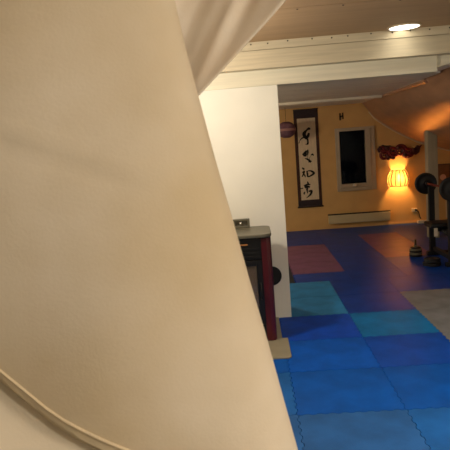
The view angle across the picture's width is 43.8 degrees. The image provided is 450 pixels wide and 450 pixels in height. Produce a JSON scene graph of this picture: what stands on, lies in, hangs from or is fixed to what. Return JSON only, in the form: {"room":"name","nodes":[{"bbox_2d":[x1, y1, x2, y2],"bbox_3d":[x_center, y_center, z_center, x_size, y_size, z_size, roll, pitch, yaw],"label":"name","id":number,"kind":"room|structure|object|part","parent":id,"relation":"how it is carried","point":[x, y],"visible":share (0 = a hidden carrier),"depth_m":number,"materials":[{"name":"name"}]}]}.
{"room":"exercise studio","nodes":[
{"label":"exercise studio","id":0,"kind":"room"},
{"bbox_2d":[199,85,291,317],"bbox_3d":[-0.722,-0.101,4.935,2.473,1.996,0.308,-4,8,3],"label":"wall partition","id":1,"kind":"structure","parent":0,"point":[243,124],"depth_m":4.68,"materials":[{"name":"white paint"}]},
{"bbox_2d":[272,266,281,284],"bbox_3d":[0.403,0.437,4.804,0.166,0.166,0.010,-4,8,3],"label":"flue cover","id":2,"kind":"object","parent":1,"relation":"attached to","point":[277,275],"visible":0.43,"depth_m":4.80,"materials":[{"name":"black metal"}]},
{"bbox_2d":[204,56,436,90],"bbox_3d":[-0.165,-1.185,4.683,3.760,0.137,0.185,-4,8,3],"label":"trim","id":3,"kind":"structure","parent":1,"relation":"attached to","point":[426,65],"depth_m":4.55,"materials":[{"name":"beige paint"}]},
{"bbox_2d":[288,263,294,282],"bbox_3d":[1.050,0.947,4.040,5.950,0.096,11.210,-4,8,3],"label":"floor","id":4,"kind":"structure","parent":0,"point":[291,279],"depth_m":6.37,"materials":[{"name":"rubber"}]},
{"bbox_2d":[273,359,289,372],"bbox_3d":[0.146,0.961,3.996,0.596,0.022,0.591,-4,8,3],"label":"foam mat","id":5,"kind":"object","parent":4,"relation":"on","point":[281,365],"visible":0.15,"depth_m":3.81,"materials":[{"name":"blue rubber"}]},
{"bbox_2d":[268,317,291,358],"bbox_3d":[0.152,0.887,4.394,0.673,0.012,0.925,-4,8,3],"label":"plate","id":6,"kind":"object","parent":5,"relation":"on","point":[280,347],"visible":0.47,"depth_m":4.13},
{"bbox_2d":[233,218,276,340],"bbox_3d":[0.135,0.424,4.421,0.496,0.899,0.472,-4,8,3],"label":"stove","id":7,"kind":"object","parent":6,"relation":"on","point":[255,241],"visible":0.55,"depth_m":4.21,"materials":[{"name":"black metal"}]},
{"bbox_3d":[0.107,0.188,4.199,0.330,0.159,0.021,-4,8,3],"label":"control panel","id":8,"kind":"part","parent":7,"relation":"part of","materials":[{"name":"black metal"}]},
{"bbox_3d":[0.131,0.508,4.235,0.240,0.392,0.004,-4,8,3],"label":"glass","id":9,"kind":"part","parent":7,"relation":"part of","materials":[{"name":"beige"}]},
{"bbox_3d":[0.132,0.517,4.241,0.330,0.496,0.029,-4,8,3],"label":"door","id":10,"kind":"part","parent":7,"relation":"part of","materials":[{"name":"black metal"}]},
{"bbox_3d":[0.275,0.498,4.203,0.014,0.138,0.030,-4,8,3],"label":"handle","id":11,"kind":"part","parent":7,"relation":"part of","materials":[{"name":"black metal"}]},
{"bbox_3d":[0.342,0.460,4.417,0.077,0.792,0.414,-4,8,3],"label":"panel","id":12,"kind":"part","parent":7,"relation":"part of","materials":[{"name":"red metal"}]},
{"bbox_3d":[0.139,0.860,4.595,0.630,0.012,0.522,-4,8,3],"label":"plate","id":13,"kind":"part","parent":6,"relation":"part of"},
{"bbox_2d":[277,372,297,415],"bbox_3d":[0.122,1.044,3.415,0.596,0.022,0.596,-4,8,3],"label":"foam mat","id":14,"kind":"object","parent":4,"relation":"on","point":[284,379],"visible":0.22,"depth_m":3.40,"materials":[{"name":"blue rubber"}]},
{"bbox_2d":[289,415,303,449],"bbox_3d":[0.098,1.127,2.831,0.596,0.022,0.596,-4,8,3],"label":"foam mat","id":15,"kind":"object","parent":4,"relation":"on","point":[294,422],"visible":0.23,"depth_m":2.94,"materials":[{"name":"blue rubber"}]},
{"bbox_2d":[286,230,317,239],"bbox_3d":[1.183,0.170,9.084,0.596,0.022,0.765,-4,8,3],"label":"foam mat","id":16,"kind":"object","parent":4,"relation":"on","point":[308,233],"visible":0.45,"depth_m":9.05,"materials":[{"name":"blue rubber"}]},
{"bbox_2d":[287,237,323,245],"bbox_3d":[1.156,0.265,8.417,0.596,0.022,0.596,-4,8,3],"label":"foam mat","id":17,"kind":"object","parent":4,"relation":"on","point":[305,241],"visible":0.64,"depth_m":8.39,"materials":[{"name":"blue rubber"}]},
{"bbox_2d":[287,244,329,254],"bbox_3d":[1.132,0.349,7.833,0.596,0.022,0.596,-4,8,3],"label":"foam mat","id":18,"kind":"object","parent":4,"relation":"on","point":[303,249],"visible":0.71,"depth_m":7.81,"materials":[{"name":"red rubber"}]},
{"bbox_2d":[288,252,335,264],"bbox_3d":[1.108,0.432,7.250,0.596,0.022,0.596,-4,8,3],"label":"foam mat","id":19,"kind":"object","parent":4,"relation":"on","point":[322,256],"visible":0.84,"depth_m":7.22,"materials":[{"name":"rubber"}]},
{"bbox_2d":[290,281,337,298],"bbox_3d":[0.808,0.670,5.709,0.601,0.022,0.586,-4,8,3],"label":"foam mat","id":20,"kind":"object","parent":4,"relation":"on","point":[322,288],"visible":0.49,"depth_m":5.68,"materials":[{"name":"teal rubber"}]},
{"bbox_2d":[282,296,348,317],"bbox_3d":[0.784,0.753,5.133,0.601,0.022,0.591,-4,8,3],"label":"foam mat","id":21,"kind":"object","parent":4,"relation":"on","point":[325,305],"visible":0.63,"depth_m":5.09,"materials":[{"name":"teal rubber"}]},
{"bbox_2d":[289,261,344,274],"bbox_3d":[1.084,0.515,6.666,0.596,0.022,0.596,-4,8,3],"label":"foam mat","id":22,"kind":"object","parent":4,"relation":"on","point":[328,266],"visible":0.9,"depth_m":6.64,"materials":[{"name":"red rubber"}]},
{"bbox_2d":[280,314,361,340],"bbox_3d":[0.760,0.836,4.549,0.601,0.022,0.601,-4,8,3],"label":"foam mat","id":23,"kind":"object","parent":4,"relation":"on","point":[304,328],"visible":0.86,"depth_m":4.52,"materials":[{"name":"blue rubber"}]},
{"bbox_2d":[293,271,350,282],"bbox_3d":[1.064,0.584,6.184,0.596,0.022,0.391,-4,8,3],"label":"foam mat","id":24,"kind":"object","parent":4,"relation":"on","point":[331,276],"visible":0.91,"depth_m":6.17,"materials":[{"name":"blue rubber"}]},
{"bbox_2d":[287,337,379,372],"bbox_3d":[0.736,0.919,3.966,0.601,0.022,0.591,-4,8,3],"label":"foam mat","id":25,"kind":"object","parent":4,"relation":"on","point":[337,353],"visible":0.89,"depth_m":3.92,"materials":[{"name":"blue rubber"}]},
{"bbox_2d":[314,228,356,236],"bbox_3d":[1.771,0.129,9.054,0.596,0.022,0.765,-4,8,3],"label":"foam mat","id":26,"kind":"object","parent":4,"relation":"on","point":[337,231],"visible":0.71,"depth_m":9.03,"materials":[{"name":"blue rubber"}]},
{"bbox_2d":[290,367,405,415],"bbox_3d":[0.712,1.002,3.385,0.601,0.022,0.596,-4,8,3],"label":"foam mat","id":27,"kind":"object","parent":4,"relation":"on","point":[361,389],"visible":0.91,"depth_m":3.34,"materials":[{"name":"blue rubber"}]},
{"bbox_2d":[325,241,373,251],"bbox_3d":[1.720,0.307,7.803,0.596,0.022,0.596,-4,8,3],"label":"foam mat","id":28,"kind":"object","parent":4,"relation":"on","point":[363,245],"visible":0.83,"depth_m":7.78,"materials":[{"name":"blue rubber"}]},
{"bbox_2d":[330,249,383,260],"bbox_3d":[1.696,0.391,7.220,0.596,0.022,0.596,-4,8,3],"label":"foam mat","id":29,"kind":"object","parent":4,"relation":"on","point":[367,253],"visible":0.85,"depth_m":7.20,"materials":[{"name":"blue rubber"}]},
{"bbox_2d":[298,409,429,449],"bbox_3d":[0.688,1.086,2.801,0.601,0.022,0.596,-4,8,3],"label":"foam mat","id":30,"kind":"object","parent":4,"relation":"on","point":[383,429],"visible":0.98,"depth_m":2.88,"materials":[{"name":"blue foam"}]},
{"bbox_2d":[330,277,397,295],"bbox_3d":[1.393,0.629,5.679,0.586,0.022,0.586,-4,8,3],"label":"foam mat","id":31,"kind":"object","parent":4,"relation":"on","point":[369,285],"visible":0.84,"depth_m":5.66,"materials":[{"name":"rubber"}]},
{"bbox_2d":[337,257,396,270],"bbox_3d":[1.672,0.474,6.636,0.596,0.022,0.596,-4,8,3],"label":"foam mat","id":32,"kind":"object","parent":4,"relation":"on","point":[372,263],"visible":0.92,"depth_m":6.61,"materials":[{"name":"rubber"}]},
{"bbox_2d":[349,225,394,234],"bbox_3d":[2.359,0.088,9.024,0.596,0.022,0.765,-4,8,3],"label":"foam mat","id":33,"kind":"object","parent":4,"relation":"on","point":[381,228],"visible":0.71,"depth_m":9.01,"materials":[{"name":"blue rubber"}]},
{"bbox_2d":[345,268,405,278],"bbox_3d":[1.652,0.543,6.154,0.596,0.022,0.391,-4,8,3],"label":"foam mat","id":34,"kind":"object","parent":4,"relation":"on","point":[390,272],"visible":0.9,"depth_m":6.14,"materials":[{"name":"rubber"}]},
{"bbox_2d":[338,292,415,313],"bbox_3d":[1.369,0.712,5.103,0.586,0.022,0.591,-4,8,3],"label":"foam mat","id":35,"kind":"object","parent":4,"relation":"on","point":[389,301],"visible":0.84,"depth_m":5.07,"materials":[{"name":"blue rubber"}]},
{"bbox_2d":[358,232,404,240],"bbox_3d":[2.332,0.183,8.357,0.596,0.022,0.596,-4,8,3],"label":"foam mat","id":36,"kind":"object","parent":4,"relation":"on","point":[392,235],"visible":0.81,"depth_m":8.34,"materials":[{"name":"red rubber"}]},
{"bbox_2d":[366,238,413,248],"bbox_3d":[2.308,0.266,7.773,0.596,0.022,0.596,-4,8,3],"label":"foam mat","id":37,"kind":"object","parent":4,"relation":"on","point":[405,242],"visible":0.8,"depth_m":7.76,"materials":[{"name":"rubber"}]},
{"bbox_2d":[349,309,438,336],"bbox_3d":[1.345,0.795,4.519,0.586,0.022,0.601,-4,8,3],"label":"foam mat","id":38,"kind":"object","parent":4,"relation":"on","point":[403,322],"visible":0.83,"depth_m":4.49,"materials":[{"name":"teal rubber"}]},
{"bbox_2d":[375,246,426,257],"bbox_3d":[2.284,0.350,7.190,0.596,0.022,0.596,-4,8,3],"label":"foam mat","id":39,"kind":"object","parent":4,"relation":"on","point":[396,251],"visible":0.64,"depth_m":7.20,"materials":[{"name":"red rubber"}]},
{"bbox_2d":[385,223,426,231],"bbox_3d":[2.947,0.047,8.994,0.596,0.022,0.765,-4,8,3],"label":"foam mat","id":40,"kind":"object","parent":4,"relation":"on","point":[410,226],"visible":0.68,"depth_m":8.99,"materials":[{"name":"blue rubber"}]},
{"bbox_2d":[364,332,449,366],"bbox_3d":[1.321,0.878,3.936,0.586,0.022,0.591,-4,8,3],"label":"foam mat","id":41,"kind":"object","parent":4,"relation":"on","point":[417,349],"visible":0.91,"depth_m":3.92,"materials":[{"name":"blue rubber"}]},
{"bbox_2d":[386,255,444,267],"bbox_3d":[2.260,0.433,6.606,0.596,0.022,0.596,-4,8,3],"label":"foam mat","id":42,"kind":"object","parent":4,"relation":"on","point":[402,261],"visible":0.6,"depth_m":6.62,"materials":[{"name":"rubber"}]},
{"bbox_2d":[409,239,422,256],"bbox_3d":[2.328,0.278,6.839,0.156,0.210,0.156,-4,8,3],"label":"dumbbell","id":43,"kind":"object","parent":42,"relation":"on","point":[415,250],"visible":1,"depth_m":6.79,"materials":[{"name":"black metal"}]},
{"bbox_2d":[422,261,440,266],"bbox_3d":[2.336,0.435,6.325,0.200,0.041,0.200,-4,8,3],"label":"weight plate","id":44,"kind":"object","parent":42,"relation":"on","point":[423,262],"visible":0.6,"depth_m":6.24,"materials":[{"name":"black metal"}]},
{"bbox_2d":[424,257,440,262],"bbox_3d":[2.338,0.393,6.319,0.180,0.041,0.180,-4,8,3],"label":"weight plate","id":45,"kind":"object","parent":44,"relation":"on","point":[426,259],"visible":1,"depth_m":6.27,"materials":[{"name":"black metal"}]},
{"bbox_2d":[382,363,449,409],"bbox_3d":[1.298,0.962,3.355,0.586,0.022,0.596,-4,8,3],"label":"foam mat","id":46,"kind":"object","parent":4,"relation":"on","point":[421,386],"visible":0.91,"depth_m":3.36,"materials":[{"name":"blue rubber"}]},
{"bbox_2d":[385,274,449,291],"bbox_3d":[1.976,0.589,5.649,0.596,0.022,0.586,-4,8,3],"label":"foam mat","id":47,"kind":"object","parent":4,"relation":"on","point":[431,281],"visible":0.78,"depth_m":5.64,"materials":[{"name":"rubber"}]},
{"bbox_2d":[397,230,445,237],"bbox_3d":[2.919,0.142,8.327,0.596,0.022,0.596,-4,8,3],"label":"foam mat","id":48,"kind":"object","parent":4,"relation":"on","point":[423,233],"visible":0.5,"depth_m":8.33,"materials":[{"name":"rubber"}]},
{"bbox_2d":[398,265,449,275],"bbox_3d":[2.240,0.502,6.124,0.596,0.022,0.391,-4,8,3],"label":"foam mat","id":49,"kind":"object","parent":4,"relation":"on","point":[423,270],"visible":0.81,"depth_m":6.11,"materials":[{"name":"blue rubber"}]},
{"bbox_2d":[400,289,449,308],"bbox_3d":[1.952,0.671,5.073,0.596,0.022,0.591,-4,8,3],"label":"foam mat","id":50,"kind":"object","parent":4,"relation":"on","point":[436,298],"visible":0.83,"depth_m":5.09,"materials":[{"name":"beige rubber"}]},
{"bbox_2d":[407,236,447,245],"bbox_3d":[2.895,0.225,7.743,0.596,0.022,0.596,-4,8,3],"label":"foam mat","id":51,"kind":"object","parent":4,"relation":"on","point":[421,241],"visible":0.55,"depth_m":7.76,"materials":[{"name":"blue rubber"}]},
{"bbox_2d":[424,130,439,237],"bbox_3d":[2.915,-0.572,7.886,0.135,1.510,0.140,-4,8,3],"label":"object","id":52,"kind":"structure","parent":51,"relation":"on","point":[431,150],"depth_m":7.79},
{"bbox_2d":[408,407,449,449],"bbox_3d":[1.274,1.045,2.771,0.586,0.022,0.596,-4,8,3],"label":"foam mat","id":53,"kind":"object","parent":4,"relation":"on","point":[433,424],"visible":0.91,"depth_m":2.89,"materials":[{"name":"blue rubber"}]},
{"bbox_2d":[417,307,449,331],"bbox_3d":[1.928,0.754,4.490,0.596,0.022,0.601,-4,8,3],"label":"foam mat","id":54,"kind":"object","parent":4,"relation":"on","point":[439,317],"visible":0.84,"depth_m":4.55,"materials":[{"name":"beige rubber"}]},
{"bbox_2d":[420,244,447,250],"bbox_3d":[2.871,0.309,7.160,0.596,0.022,0.596,-4,8,3],"label":"foam mat","id":55,"kind":"object","parent":4,"relation":"on","point":[442,246],"visible":0.35,"depth_m":7.32,"materials":[{"name":"blue rubber"}]},
{"bbox_2d":[436,255,447,261],"bbox_3d":[2.848,0.392,6.576,0.596,0.022,0.596,-4,8,3],"label":"foam mat","id":56,"kind":"object","parent":4,"relation":"on","point":[439,256],"visible":0.36,"depth_m":6.66,"materials":[{"name":"blue rubber"}]},
{"bbox_2d":[424,182,449,266],"bbox_3d":[2.885,-0.059,6.444,1.100,0.900,0.720,-4,8,3],"label":"weight bench","id":57,"kind":"object","parent":56,"relation":"on","point":[434,225],"visible":0.91,"depth_m":6.57,"materials":[{"name":"black metal"}]},
{"bbox_2d":[415,173,449,200],"bbox_3d":[2.428,-0.445,6.388,0.260,0.260,1.240,-4,8,3],"label":"barbell","id":58,"kind":"object","parent":57,"relation":"on","point":[444,187],"visible":0.89,"depth_m":6.80,"materials":[{"name":"black metal"}]},
{"bbox_3d":[2.446,-0.507,6.823,0.260,0.260,0.035,-4,8,3],"label":"plate","id":59,"kind":"part","parent":58,"relation":"part of","materials":[{"name":"black metal"}]},
{"bbox_3d":[2.410,-0.382,5.953,0.260,0.260,0.035,-4,8,3],"label":"plate","id":60,"kind":"part","parent":58,"relation":"part of","materials":[{"name":"black metal"}]},
{"bbox_2d":[441,332,449,341],"bbox_3d":[1.904,0.838,3.906,0.596,0.022,0.591,-4,8,3],"label":"foam mat","id":61,"kind":"object","parent":4,"relation":"on","point":[447,334],"visible":0.77,"depth_m":4.15,"materials":[{"name":"beige rubber"}]},
{"bbox_2d":[249,0,449,41],"bbox_3d":[0.196,-1.055,1.358,4.800,0.080,6.400,-4,8,3],"label":"ceiling","id":62,"kind":"structure","parent":0,"point":[313,18],"depth_m":3.79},
{"bbox_2d":[0,0,297,449],"bbox_3d":[-0.213,-0.068,0.818,1.120,1.702,0.448,-4,8,3],"label":"hanging cloth","id":63,"kind":"object","parent":62,"relation":"hanging from","point":[130,318],"visible":1,"depth_m":0.76,"materials":[{"name":"white fabric"}]},
{"bbox_2d":[220,0,449,73],"bbox_3d":[0.318,-1.305,4.084,4.800,0.217,1.286,-4,8,3],"label":"ceiling beam","id":64,"kind":"structure","parent":62,"relation":"attached to","point":[435,40],"depth_m":4.41,"materials":[{"name":"beige paint"}]},
{"bbox_2d":[387,22,421,30],"bbox_3d":[1.362,-1.503,4.254,0.248,0.013,0.248,-4,8,3],"label":"recessed light","id":65,"kind":"object","parent":62,"relation":"in","point":[405,26],"visible":1,"depth_m":4.22,"materials":[{"name":"white paint"}]},
{"bbox_2d":[389,24,419,30],"bbox_3d":[1.362,-1.502,4.254,0.224,0.011,0.224,-4,8,3],"label":"diffuser","id":66,"kind":"object","parent":65,"relation":"attached to","point":[399,27],"depth_m":4.22,"materials":[{"name":"white plastic"}]},
{"bbox_2d":[277,64,449,109],"bbox_3d":[0.104,-1.570,6.995,4.115,0.085,4.530,-4,8,3],"label":"ceiling","id":67,"kind":"structure","parent":0,"point":[381,86],"depth_m":6.33,"materials":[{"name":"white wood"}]},
{"bbox_2d":[280,113,295,137],"bbox_3d":[0.961,-1.611,8.829,0.298,0.470,0.298,-4,8,3],"label":"paper lantern","id":68,"kind":"object","parent":67,"relation":"hanging from","point":[287,129],"visible":0.83,"depth_m":8.74,"materials":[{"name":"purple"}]},
{"bbox_3d":[0.969,-1.503,8.844,0.290,0.250,0.290,-4,8,3],"label":"lamp shade","id":69,"kind":"part","parent":68,"relation":"part of","materials":[{"name":"paper"}]},
{"bbox_2d":[278,95,381,105],"bbox_3d":[0.112,-1.615,7.751,4.060,0.035,0.100,-4,8,3],"label":"trim","id":70,"kind":"structure","parent":67,"relation":"attached to","point":[373,96],"depth_m":7.64,"materials":[{"name":"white wood"}]},
{"bbox_2d":[384,80,426,96],"bbox_3d":[2.142,-1.629,6.726,0.060,0.036,1.740,-4,8,3],"label":"trim","id":71,"kind":"structure","parent":67,"relation":"attached to","point":[421,82],"depth_m":6.52,"materials":[{"name":"white wood"}]},
{"bbox_2d":[437,55,449,67],"bbox_3d":[2.225,-1.371,4.591,1.042,0.101,0.210,-4,8,3],"label":"trim","id":72,"kind":"structure","parent":67,"relation":"attached to","point":[442,60],"depth_m":4.51,"materials":[{"name":"beige paint"}]},
{"bbox_2d":[279,103,449,231],"bbox_3d":[1.181,-1.084,9.371,5.950,2.424,0.120,-4,8,3],"label":"wall","id":73,"kind":"structure","parent":0,"point":[401,201],"depth_m":9.32,"materials":[{"name":"yellow paint"}]},
{"bbox_2d":[293,108,323,207],"bbox_3d":[1.376,-1.099,9.284,0.430,1.627,0.028,-4,8,3],"label":"scroll","id":74,"kind":"object","parent":73,"relation":"attached to","point":[307,149],"visible":1,"depth_m":9.29,"materials":[{"name":"paper"}]},
{"bbox_3d":[1.437,-0.309,9.394,0.430,0.027,0.028,-4,8,3],"label":"roller rod","id":75,"kind":"part","parent":74,"relation":"part of","materials":[{"name":"black wood"}]},
{"bbox_2d":[335,126,376,191],"bbox_3d":[2.160,-1.090,9.256,0.641,1.040,0.146,-4,8,3],"label":"window","id":76,"kind":"structure","parent":73,"relation":"in","point":[354,146],"depth_m":9.24,"materials":[{"name":"paint"}]},
{"bbox_3d":[2.110,-1.119,9.258,0.421,0.869,0.006,-4,8,3],"label":"pane","id":77,"kind":"part","parent":76,"relation":"part of","materials":[{"name":"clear glass"}]},
{"bbox_2d":[328,210,390,223],"bbox_3d":[2.246,-0.130,9.365,1.030,0.162,0.066,-4,8,3],"label":"heater","id":78,"kind":"object","parent":73,"relation":"attached to","point":[382,215],"visible":1,"depth_m":9.33,"materials":[{"name":"beige metal"}]},
{"bbox_2d":[328,210,390,215],"bbox_3d":[2.240,-0.203,9.359,1.030,0.017,0.058,-4,8,3],"label":"vent","id":79,"kind":"object","parent":78,"relation":"attached to","point":[383,212],"depth_m":9.33,"materials":[{"name":"white metal"}]},
{"bbox_2d":[286,219,444,231],"bbox_3d":[1.217,0.087,9.469,5.850,0.030,0.014,-4,8,3],"label":"baseboard","id":80,"kind":"structure","parent":73,"relation":"attached to","point":[439,219],"depth_m":9.41,"materials":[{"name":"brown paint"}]},
{"bbox_2d":[388,169,408,186],"bbox_3d":[2.865,-0.770,9.206,0.338,0.275,0.158,-4,8,3],"label":"wall lamp","id":81,"kind":"object","parent":73,"relation":"attached to","point":[397,178],"visible":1,"depth_m":9.17,"materials":[{"name":"paper"}]},
{"bbox_2d":[377,144,421,159],"bbox_3d":[2.868,-1.206,9.188,0.724,0.259,0.117,-4,8,3],"label":"carving","id":82,"kind":"object","parent":73,"relation":"attached to","point":[402,149],"visible":1,"depth_m":9.15,"materials":[{"name":"red paint"}]},
{"bbox_2d":[369,112,449,150],"bbox_3d":[3.173,-1.504,9.153,1.600,0.826,0.030,-4,8,3],"label":"trim","id":83,"kind":"structure","parent":73,"relation":"attached to","point":[369,112],"depth_m":9.15,"materials":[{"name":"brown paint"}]},
{"bbox_2d":[438,163,449,184],"bbox_3d":[3.594,-0.818,9.239,0.235,0.380,0.016,-4,8,3],"label":"framed print","id":84,"kind":"object","parent":73,"relation":"attached to","point":[443,169],"visible":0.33,"depth_m":9.23,"materials":[{"name":"brown wood"}]},
{"bbox_2d":[362,67,449,148],"bbox_3d":[2.949,-1.385,6.930,2.164,1.255,4.481,-4,8,3],"label":"ceiling","id":85,"kind":"structure","parent":0,"point":[411,112],"depth_m":7.14,"materials":[{"name":"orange paint"}]}
]}

